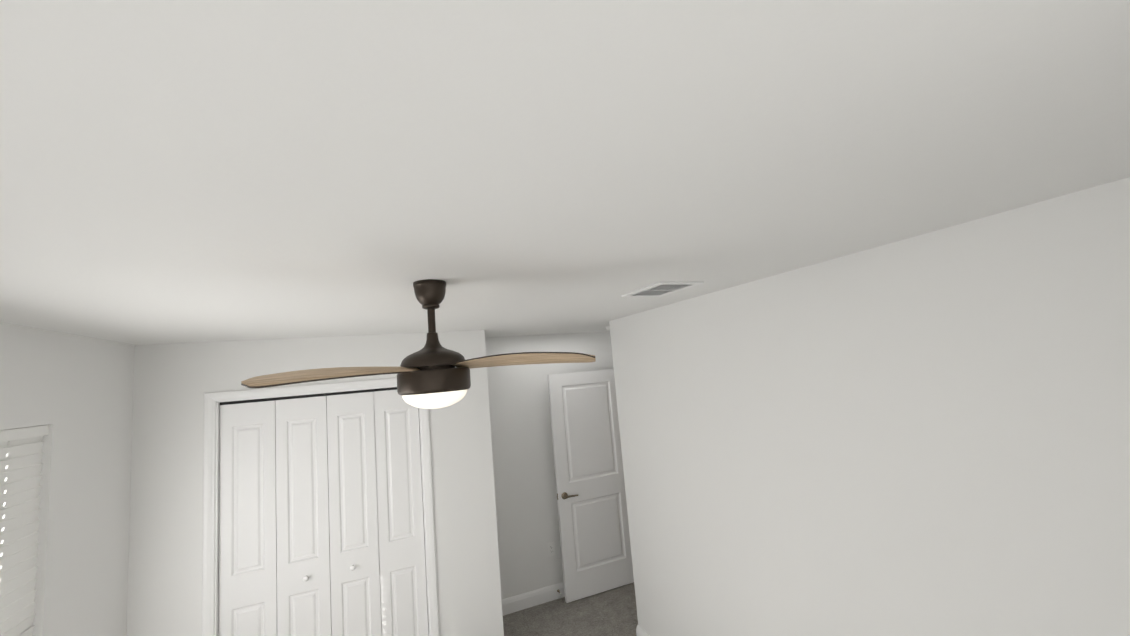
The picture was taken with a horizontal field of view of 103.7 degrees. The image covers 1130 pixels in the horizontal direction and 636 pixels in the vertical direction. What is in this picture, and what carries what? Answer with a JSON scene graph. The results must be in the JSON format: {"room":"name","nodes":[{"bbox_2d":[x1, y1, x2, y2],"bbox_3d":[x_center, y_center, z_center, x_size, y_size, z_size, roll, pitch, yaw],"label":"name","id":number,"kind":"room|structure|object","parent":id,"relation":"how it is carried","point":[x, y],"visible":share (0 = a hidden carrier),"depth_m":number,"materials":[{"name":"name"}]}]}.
{"room":"bedroom","nodes":[
{"label":"bedroom","id":0,"kind":"room"},
{"bbox_2d":[0,322,134,635],"bbox_3d":[-1.994,1.167,1.132,0.200,2.440,4.520,-2,-7,-23],"label":"wall","id":1,"kind":"structure","parent":0,"point":[75,392],"depth_m":2.11,"materials":[{"name":"white paint"}]},
{"bbox_2d":[0,427,22,568],"bbox_3d":[-2.015,1.183,1.208,0.060,1.630,1.380,-2,-7,-23],"label":"window","id":2,"kind":"structure","parent":1,"relation":"in","point":[4,493],"depth_m":1.84,"materials":[{"name":"white"}]},
{"bbox_2d":[0,425,49,635],"bbox_3d":[-1.985,0.885,1.266,0.040,1.028,1.378,-2,-7,-23],"label":"window blinds","id":3,"kind":"object","parent":2,"relation":"attached to","point":[20,498],"visible":1,"depth_m":1.80,"materials":[{"name":"white plastic"}]},
{"bbox_2d":[126,330,503,635],"bbox_3d":[-1.528,1.345,2.994,2.120,2.440,0.120,-2,-7,-23],"label":"wall","id":4,"kind":"structure","parent":0,"point":[174,383],"depth_m":2.84,"materials":[{"name":"white paint"}]},
{"bbox_2d":[220,387,396,404],"bbox_3d":[-1.644,0.528,3.059,1.194,0.022,0.030,-2,-7,-23],"label":"door track","id":5,"kind":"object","parent":4,"relation":"attached to","point":[301,396],"depth_m":3.00,"materials":[{"name":"black"}]},
{"bbox_2d":[202,378,438,635],"bbox_3d":[-1.562,1.503,2.946,1.326,2.121,0.138,-2,-7,-23],"label":"trim","id":6,"kind":"structure","parent":4,"relation":"attached to","point":[210,570],"depth_m":2.80,"materials":[{"name":"white wood"}]},
{"bbox_2d":[219,390,427,635],"bbox_3d":[-1.550,1.536,2.922,1.190,2.025,0.074,-2,-7,-23],"label":"bifold closet doors","id":7,"kind":"structure","parent":4,"relation":"in","point":[285,557],"depth_m":2.94,"materials":[{"name":"white paint"}]},
{"bbox_2d":[327,331,613,631],"bbox_3d":[-1.037,1.411,3.918,3.750,2.440,0.120,-2,-7,-23],"label":"wall","id":8,"kind":"structure","parent":0,"point":[527,518],"depth_m":4.15,"materials":[{"name":"white paint"}]},
{"bbox_2d":[502,582,564,615],"bbox_3d":[0.007,2.515,4.113,1.510,0.125,0.030,-2,-7,-23],"label":"baseboard","id":9,"kind":"structure","parent":8,"relation":"attached to","point":[516,603],"depth_m":3.99,"materials":[{"name":"white wood"}]},
{"bbox_2d":[547,542,555,556],"bbox_3d":[-0.125,2.151,4.124,0.071,0.117,0.008,-2,-7,-23],"label":"outlet","id":10,"kind":"object","parent":8,"relation":"attached to","point":[551,549],"visible":1,"depth_m":4.12,"materials":[{"name":"white plastic"}]},
{"bbox_2d":[0,0,1129,344],"bbox_3d":[-0.069,-0.100,2.668,5.130,0.100,5.470,-2,-7,-23],"label":"ceiling","id":11,"kind":"structure","parent":0,"point":[198,170],"depth_m":0.73,"materials":[{"name":"white paint"}]},
{"bbox_2d":[241,279,595,408],"bbox_3d":[-0.528,0.115,1.739,1.042,0.460,0.923,-2,-7,-23],"label":"ceiling fan","id":12,"kind":"object","parent":11,"relation":"hanging from","point":[430,375],"visible":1,"depth_m":1.51,"materials":[{"name":"brown metal"}]},
{"bbox_2d":[621,281,703,296],"bbox_3d":[0.480,-0.141,2.228,0.250,0.010,0.350,-2,-7,-23],"label":"ceiling vent","id":13,"kind":"object","parent":11,"relation":"in","point":[660,288],"visible":1,"depth_m":2.19,"materials":[{"name":"white metal"}]},
{"bbox_2d":[503,582,637,635],"bbox_3d":[0.143,2.414,2.375,5.130,0.100,5.470,-2,-7,-23],"label":"floor","id":14,"kind":"structure","parent":0,"point":[612,612],"depth_m":3.75,"materials":[{"name":"carpet"}]},
{"bbox_2d":[609,177,1129,635],"bbox_3d":[1.429,0.986,2.060,0.670,2.440,3.400,-2,-7,-23],"label":"wall","id":15,"kind":"structure","parent":0,"point":[927,434],"depth_m":1.63,"materials":[{"name":"white paint"}]},
{"bbox_2d":[636,625,649,635],"bbox_3d":[1.179,2.154,1.867,0.015,0.125,3.265,-2,-7,-23],"label":"baseboard","id":16,"kind":"structure","parent":15,"relation":"attached to","point":[639,631],"depth_m":3.30,"materials":[{"name":"white wood"}]},
{"bbox_3d":[0.836,1.279,4.150,0.120,2.440,0.950,-2,-7,-23],"label":"wall","id":17,"kind":"structure","parent":0,"visible":0},
{"bbox_2d":[547,369,633,602],"bbox_3d":[0.281,1.532,4.243,0.776,2.030,0.142,-2,-7,-23],"label":"entry door","id":18,"kind":"structure","parent":17,"relation":"in","point":[593,519],"depth_m":4.21,"materials":[{"name":"white paint"}]}
]}

